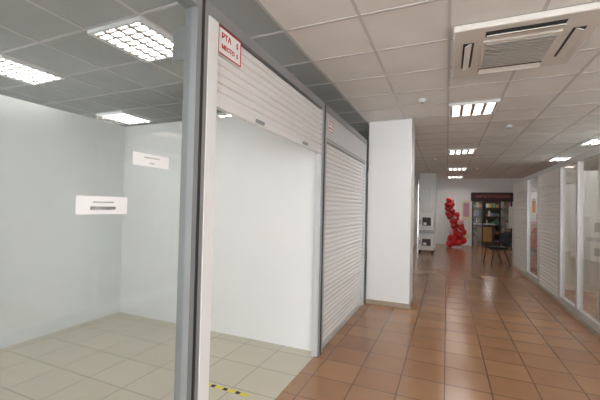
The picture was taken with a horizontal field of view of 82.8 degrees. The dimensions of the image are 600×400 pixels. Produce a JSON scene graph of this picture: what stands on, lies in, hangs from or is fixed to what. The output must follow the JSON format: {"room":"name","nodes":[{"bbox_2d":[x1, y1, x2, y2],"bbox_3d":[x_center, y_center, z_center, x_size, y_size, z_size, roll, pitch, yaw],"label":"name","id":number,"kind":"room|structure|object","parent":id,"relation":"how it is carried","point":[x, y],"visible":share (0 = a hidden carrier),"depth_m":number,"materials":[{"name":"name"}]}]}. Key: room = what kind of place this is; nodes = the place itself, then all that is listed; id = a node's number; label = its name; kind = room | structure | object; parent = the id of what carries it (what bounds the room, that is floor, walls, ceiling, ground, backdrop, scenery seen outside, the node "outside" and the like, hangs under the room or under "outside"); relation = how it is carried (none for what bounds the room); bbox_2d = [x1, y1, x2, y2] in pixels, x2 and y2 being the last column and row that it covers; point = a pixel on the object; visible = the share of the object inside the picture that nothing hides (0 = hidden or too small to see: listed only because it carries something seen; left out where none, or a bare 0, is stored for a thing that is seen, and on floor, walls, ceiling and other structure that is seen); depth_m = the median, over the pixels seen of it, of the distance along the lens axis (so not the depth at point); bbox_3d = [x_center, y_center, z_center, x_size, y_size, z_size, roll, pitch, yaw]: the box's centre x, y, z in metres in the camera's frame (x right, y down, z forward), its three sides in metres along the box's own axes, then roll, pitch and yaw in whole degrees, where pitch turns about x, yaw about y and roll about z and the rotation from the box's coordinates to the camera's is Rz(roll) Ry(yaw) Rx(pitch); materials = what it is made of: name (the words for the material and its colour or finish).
{"room":"shopping mall","nodes":[
{"label":"shopping mall","id":0,"kind":"room"},
{"bbox_2d":[0,95,124,348],"bbox_3d":[-3.150,0.216,3.206,0.080,2.560,7.400,1,-1,23],"label":"wall","id":1,"kind":"structure","parent":0,"point":[60,268],"depth_m":3.89,"materials":[{"name":"grey paint"}]},
{"bbox_2d":[0,0,368,171],"bbox_3d":[-1.681,-1.302,8.939,7.790,0.100,25.000,1,-1,23],"label":"ceiling","id":2,"kind":"structure","parent":0,"point":[21,16],"depth_m":3.28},
{"bbox_2d":[0,54,64,84],"bbox_3d":[-2.991,-1.371,3.622,0.586,0.030,0.586,1,-1,23],"label":"ceiling light","id":3,"kind":"object","parent":2,"relation":"in","point":[12,68],"depth_m":3.64,"materials":[{"name":"white plastic"}]},
{"bbox_2d":[96,111,152,124],"bbox_3d":[-2.829,-1.327,5.512,0.586,0.030,0.586,1,-1,23],"label":"ceiling light","id":4,"kind":"object","parent":2,"relation":"in","point":[124,117],"depth_m":5.46,"materials":[{"name":"white plastic"}]},
{"bbox_2d":[87,16,172,62],"bbox_3d":[-1.339,-1.348,2.908,0.586,0.030,0.586,1,-1,23],"label":"ceiling light","id":5,"kind":"object","parent":2,"relation":"in","point":[137,37],"depth_m":2.83,"materials":[{"name":"white plastic"}]},
{"bbox_2d":[216,113,230,117],"bbox_3d":[-0.939,-1.288,5.349,0.586,0.030,0.586,1,-1,23],"label":"ceiling light","id":6,"kind":"object","parent":2,"relation":"in","point":[219,114],"depth_m":5.17,"materials":[{"name":"white plastic"}]},
{"bbox_2d":[119,116,315,350],"bbox_3d":[-1.127,0.282,4.172,2.863,2.560,0.080,1,-1,23],"label":"wall","id":7,"kind":"structure","parent":0,"point":[264,187],"depth_m":3.95,"materials":[{"name":"white paint"}]},
{"bbox_2d":[0,242,599,399],"bbox_3d":[1.560,1.742,7.445,15.000,0.100,25.000,1,-1,23],"label":"floor","id":8,"kind":"structure","parent":0,"point":[472,328],"depth_m":3.46,"materials":[{"name":"tile"}]},
{"bbox_2d":[209,383,249,396],"bbox_3d":[-0.627,1.544,2.781,0.480,0.002,0.035,1,-1,23],"label":"tape","id":9,"kind":"object","parent":8,"relation":"on","point":[210,385],"visible":0.81,"depth_m":2.76,"materials":[{"name":"yellow plastic"}]},
{"bbox_2d":[174,0,367,399],"bbox_3d":[-0.442,0.242,2.026,0.086,2.580,7.382,1,-1,23],"label":"frame","id":10,"kind":"object","parent":8,"relation":"on","point":[197,13],"visible":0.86,"depth_m":1.73,"materials":[{"name":"grey metal"}]},
{"bbox_2d":[75,195,126,213],"bbox_3d":[-0.751,0.020,1.299,0.003,0.068,0.210,1,-1,23],"label":"paper notice","id":11,"kind":"object","parent":10,"relation":"attached to","point":[84,204],"visible":1,"depth_m":1.29,"materials":[{"name":"white paper"}]},
{"bbox_2d":[133,151,168,169],"bbox_3d":[-0.657,-0.173,1.510,0.003,0.055,0.200,1,-1,23],"label":"paper notice","id":12,"kind":"object","parent":10,"relation":"attached to","point":[142,159],"visible":1,"depth_m":1.50,"materials":[{"name":"white paper"}]},
{"bbox_2d":[172,15,322,399],"bbox_3d":[-0.265,0.297,2.667,0.265,2.505,1.830,1,-1,23],"label":"roller shutter","id":13,"kind":"object","parent":10,"relation":"attached to","point":[252,93],"visible":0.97,"depth_m":2.13,"materials":[{"name":"white metal"}]},
{"bbox_2d":[218,25,240,66],"bbox_3d":[-0.409,-0.896,1.989,0.006,0.155,0.225,1,-1,23],"label":"number sign","id":14,"kind":"object","parent":13,"relation":"attached to","point":[229,46],"visible":1,"depth_m":1.98,"materials":[{"name":"white paper"}]},
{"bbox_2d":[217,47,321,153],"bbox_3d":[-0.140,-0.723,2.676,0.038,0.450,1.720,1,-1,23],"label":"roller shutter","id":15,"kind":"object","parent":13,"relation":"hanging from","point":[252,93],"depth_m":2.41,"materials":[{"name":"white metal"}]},
{"bbox_2d":[321,112,365,351],"bbox_3d":[0.525,0.353,4.475,0.242,2.505,1.940,1,-1,23],"label":"roller shutter","id":16,"kind":"object","parent":10,"relation":"attached to","point":[345,160],"visible":0.69,"depth_m":4.26,"materials":[{"name":"white metal"}]},
{"bbox_2d":[328,121,332,132],"bbox_3d":[0.335,-0.791,3.683,0.006,0.110,0.140,1,-1,23],"label":"number sign","id":17,"kind":"object","parent":16,"relation":"attached to","point":[330,129],"visible":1,"depth_m":3.67,"materials":[{"name":"white paper"}]},
{"bbox_2d":[418,212,434,253],"bbox_3d":[4.466,1.144,12.032,0.520,1.420,0.512,1,-1,23],"label":"cabinet","id":18,"kind":"object","parent":8,"relation":"on","point":[426,220],"visible":1,"depth_m":11.81,"materials":[{"name":"white metal"}]},
{"bbox_2d":[444,197,466,247],"bbox_3d":[6.376,0.927,13.922,0.844,2.072,0.561,1,-1,33],"label":"garland","id":19,"kind":"object","parent":8,"relation":"on","point":[457,238],"visible":1,"depth_m":13.80,"materials":[{"name":"red"}]},
{"bbox_2d":[473,201,483,241],"bbox_3d":[8.410,0.991,16.715,1.040,2.100,0.400,1,-1,23],"label":"shelf","id":20,"kind":"object","parent":8,"relation":"on","point":[477,205],"visible":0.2,"depth_m":16.47,"materials":[{"name":"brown wood"}]},
{"bbox_2d":[473,223,495,244],"bbox_3d":[8.377,1.544,15.459,0.850,0.940,0.600,1,-1,23],"label":"desk","id":21,"kind":"object","parent":8,"relation":"on","point":[488,229],"depth_m":15.22,"materials":[{"name":"brown wood"}]},
{"bbox_2d":[483,231,510,264],"bbox_3d":[5.729,1.376,9.863,0.579,0.935,0.532,1,-1,6],"label":"office chair","id":22,"kind":"object","parent":8,"relation":"on","point":[505,237],"visible":1,"depth_m":9.71,"materials":[{"name":"black plastic"}]},
{"bbox_2d":[484,201,510,243],"bbox_3d":[9.741,1.009,16.140,1.740,2.100,0.400,1,-1,23],"label":"shelf","id":23,"kind":"object","parent":8,"relation":"on","point":[492,205],"visible":0.38,"depth_m":16.14,"materials":[{"name":"brown wood"}]},
{"bbox_2d":[504,212,510,246],"bbox_3d":[9.337,1.269,14.645,0.890,1.500,0.350,1,-1,23],"label":"shelf","id":24,"kind":"object","parent":8,"relation":"on","point":[506,218],"visible":0.12,"depth_m":14.68,"materials":[{"name":"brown wood"}]},
{"bbox_2d":[508,206,512,252],"bbox_3d":[7.928,1.091,12.452,0.406,1.700,0.406,2,-1,-22],"label":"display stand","id":25,"kind":"object","parent":8,"relation":"on","point":[510,222],"visible":0.38,"depth_m":12.49,"materials":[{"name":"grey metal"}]},
{"bbox_2d":[512,264,599,339],"bbox_3d":[3.964,1.669,4.939,0.014,0.050,9.900,1,-1,23],"label":"baseboard","id":26,"kind":"structure","parent":8,"relation":"on","point":[567,310],"depth_m":5.27,"materials":[{"name":"beige tile"}]},
{"bbox_2d":[513,146,599,333],"bbox_3d":[4.029,0.530,4.945,0.070,2.330,9.970,1,-1,23],"label":"frame","id":27,"kind":"object","parent":8,"relation":"on","point":[577,308],"visible":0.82,"depth_m":5.24,"materials":[{"name":"silver metal"}]},
{"bbox_2d":[513,180,537,273],"bbox_3d":[5.719,0.687,8.651,0.235,2.248,1.678,1,-1,23],"label":"roller shutter","id":28,"kind":"object","parent":27,"relation":"attached to","point":[520,189],"visible":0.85,"depth_m":8.60,"materials":[{"name":"white metal"}]},
{"bbox_2d":[532,198,535,221],"bbox_3d":[5.083,0.220,7.388,0.002,0.500,0.400,1,-1,23],"label":"poster","id":29,"kind":"object","parent":27,"relation":"attached to","point":[533,200],"visible":1,"depth_m":7.35,"materials":[{"name":"white paper"}]},
{"bbox_2d":[538,168,575,299],"bbox_3d":[4.669,0.612,6.219,0.235,2.248,1.378,1,-1,23],"label":"roller shutter","id":30,"kind":"object","parent":27,"relation":"attached to","point":[548,205],"visible":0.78,"depth_m":6.17,"materials":[{"name":"white metal"}]},
{"bbox_2d":[366,172,367,247],"bbox_3d":[0.444,0.354,14.018,7.700,2.900,0.100,1,-1,23],"label":"wall","id":31,"kind":"structure","parent":0,"point":[367,172],"depth_m":13.04,"materials":[{"name":"grey paint"}]},
{"bbox_2d":[366,119,414,308],"bbox_3d":[1.501,0.205,5.568,0.671,2.892,0.604,1,-1,23],"label":"wall pillar","id":32,"kind":"structure","parent":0,"point":[391,172],"depth_m":5.30,"materials":[{"name":"white paint"}]},
{"bbox_2d":[366,165,418,277],"bbox_3d":[3.314,0.352,10.828,0.080,2.900,10.480,1,-1,23],"label":"wall","id":33,"kind":"structure","parent":0,"point":[416,183],"depth_m":14.49,"materials":[{"name":"white paint"}]},
{"bbox_2d":[419,173,436,249],"bbox_3d":[4.934,0.441,13.112,0.591,2.892,0.624,1,-1,23],"label":"wall","id":34,"kind":"structure","parent":0,"point":[427,180],"depth_m":12.83,"materials":[{"name":"white paint"}]},
{"bbox_2d":[260,0,599,178],"bbox_3d":[5.203,-1.208,5.963,7.210,0.100,25.000,1,-1,23],"label":"ceiling","id":35,"kind":"structure","parent":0,"point":[428,22],"depth_m":3.69,"materials":[{"name":"tile"}]},
{"bbox_2d":[0,0,599,178],"bbox_3d":[0.929,-1.253,5.876,15.012,0.006,21.450,1,-1,23],"label":"grid","id":36,"kind":"object","parent":35,"relation":"attached to","point":[547,3],"depth_m":3.69,"materials":[{"name":"grey metal"}]},
{"bbox_2d":[418,98,425,103],"bbox_3d":[1.539,-1.240,4.277,0.100,0.058,0.100,1,-1,23],"label":"smoke detector","id":37,"kind":"object","parent":35,"relation":"attached to","point":[421,100],"visible":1,"depth_m":4.25,"materials":[{"name":"white plastic"}]},
{"bbox_2d":[447,176,462,177],"bbox_3d":[6.370,-0.942,13.950,0.586,0.030,0.586,1,-1,23],"label":"ceiling light","id":38,"kind":"object","parent":35,"relation":"attached to","point":[447,176],"depth_m":13.86,"materials":[{"name":"white plastic"}]},
{"bbox_2d":[448,167,467,169],"bbox_3d":[5.181,-1.026,11.197,0.586,0.030,0.586,1,-1,23],"label":"ceiling light","id":39,"kind":"object","parent":35,"relation":"attached to","point":[452,168],"depth_m":11.03,"materials":[{"name":"white plastic"}]},
{"bbox_2d":[448,148,476,153],"bbox_3d":[3.755,-1.128,7.894,0.586,0.030,0.586,1,-1,23],"label":"ceiling light","id":40,"kind":"object","parent":35,"relation":"attached to","point":[468,150],"depth_m":7.82,"materials":[{"name":"white plastic"}]},
{"bbox_2d":[449,99,500,116],"bbox_3d":[2.328,-1.230,4.590,0.586,0.030,0.586,1,-1,23],"label":"ceiling light","id":41,"kind":"object","parent":35,"relation":"in","point":[484,107],"depth_m":4.53,"materials":[{"name":"white plastic"}]},
{"bbox_2d":[452,2,599,76],"bbox_3d":[1.784,-1.254,2.815,0.950,0.080,0.950,1,-1,23],"label":"air conditioner","id":42,"kind":"object","parent":35,"relation":"in","point":[550,37],"depth_m":2.64,"materials":[{"name":"white plastic"}]},
{"bbox_2d":[547,156,574,160],"bbox_3d":[6.671,-1.047,8.593,0.586,0.030,0.586,1,-1,23],"label":"ceiling light","id":43,"kind":"object","parent":35,"relation":"attached to","point":[562,158],"depth_m":8.54,"materials":[{"name":"white plastic"}]},
{"bbox_2d":[579,137,599,144],"bbox_3d":[5.720,-1.115,6.391,0.586,0.030,0.586,1,-1,23],"label":"ceiling light","id":44,"kind":"object","parent":35,"relation":"attached to","point":[590,141],"depth_m":6.47,"materials":[{"name":"white plastic"}]},
{"bbox_2d":[418,178,537,247],"bbox_3d":[8.761,0.547,14.234,7.200,2.900,0.100,1,-1,23],"label":"wall","id":45,"kind":"structure","parent":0,"point":[459,190],"depth_m":14.96,"materials":[{"name":"white paint"}]},
{"bbox_2d":[462,201,469,238],"bbox_3d":[7.234,0.850,14.820,0.300,1.650,0.017,1,-1,23],"label":"poster","id":46,"kind":"object","parent":45,"relation":"attached to","point":[465,204],"visible":0.83,"depth_m":14.80,"materials":[{"name":"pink paper"}]},
{"bbox_2d":[473,201,508,240],"bbox_3d":[8.955,0.579,15.566,3.200,2.900,2.500,1,-1,23],"label":"wall","id":47,"kind":"structure","parent":0,"point":[492,210],"depth_m":16.63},
{"bbox_2d":[471,192,512,247],"bbox_3d":[8.102,0.835,14.358,1.600,2.300,0.174,1,-1,23],"label":"door frame","id":48,"kind":"structure","parent":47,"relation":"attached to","point":[475,196],"depth_m":14.33,"materials":[{"name":"grey plastic"}]},
{"bbox_2d":[530,155,599,321],"bbox_3d":[4.986,0.542,4.477,1.707,2.330,10.200,1,-1,23],"label":"wall","id":49,"kind":"structure","parent":0,"point":[591,234],"depth_m":6.60,"materials":[{"name":"white paint"}]}
]}

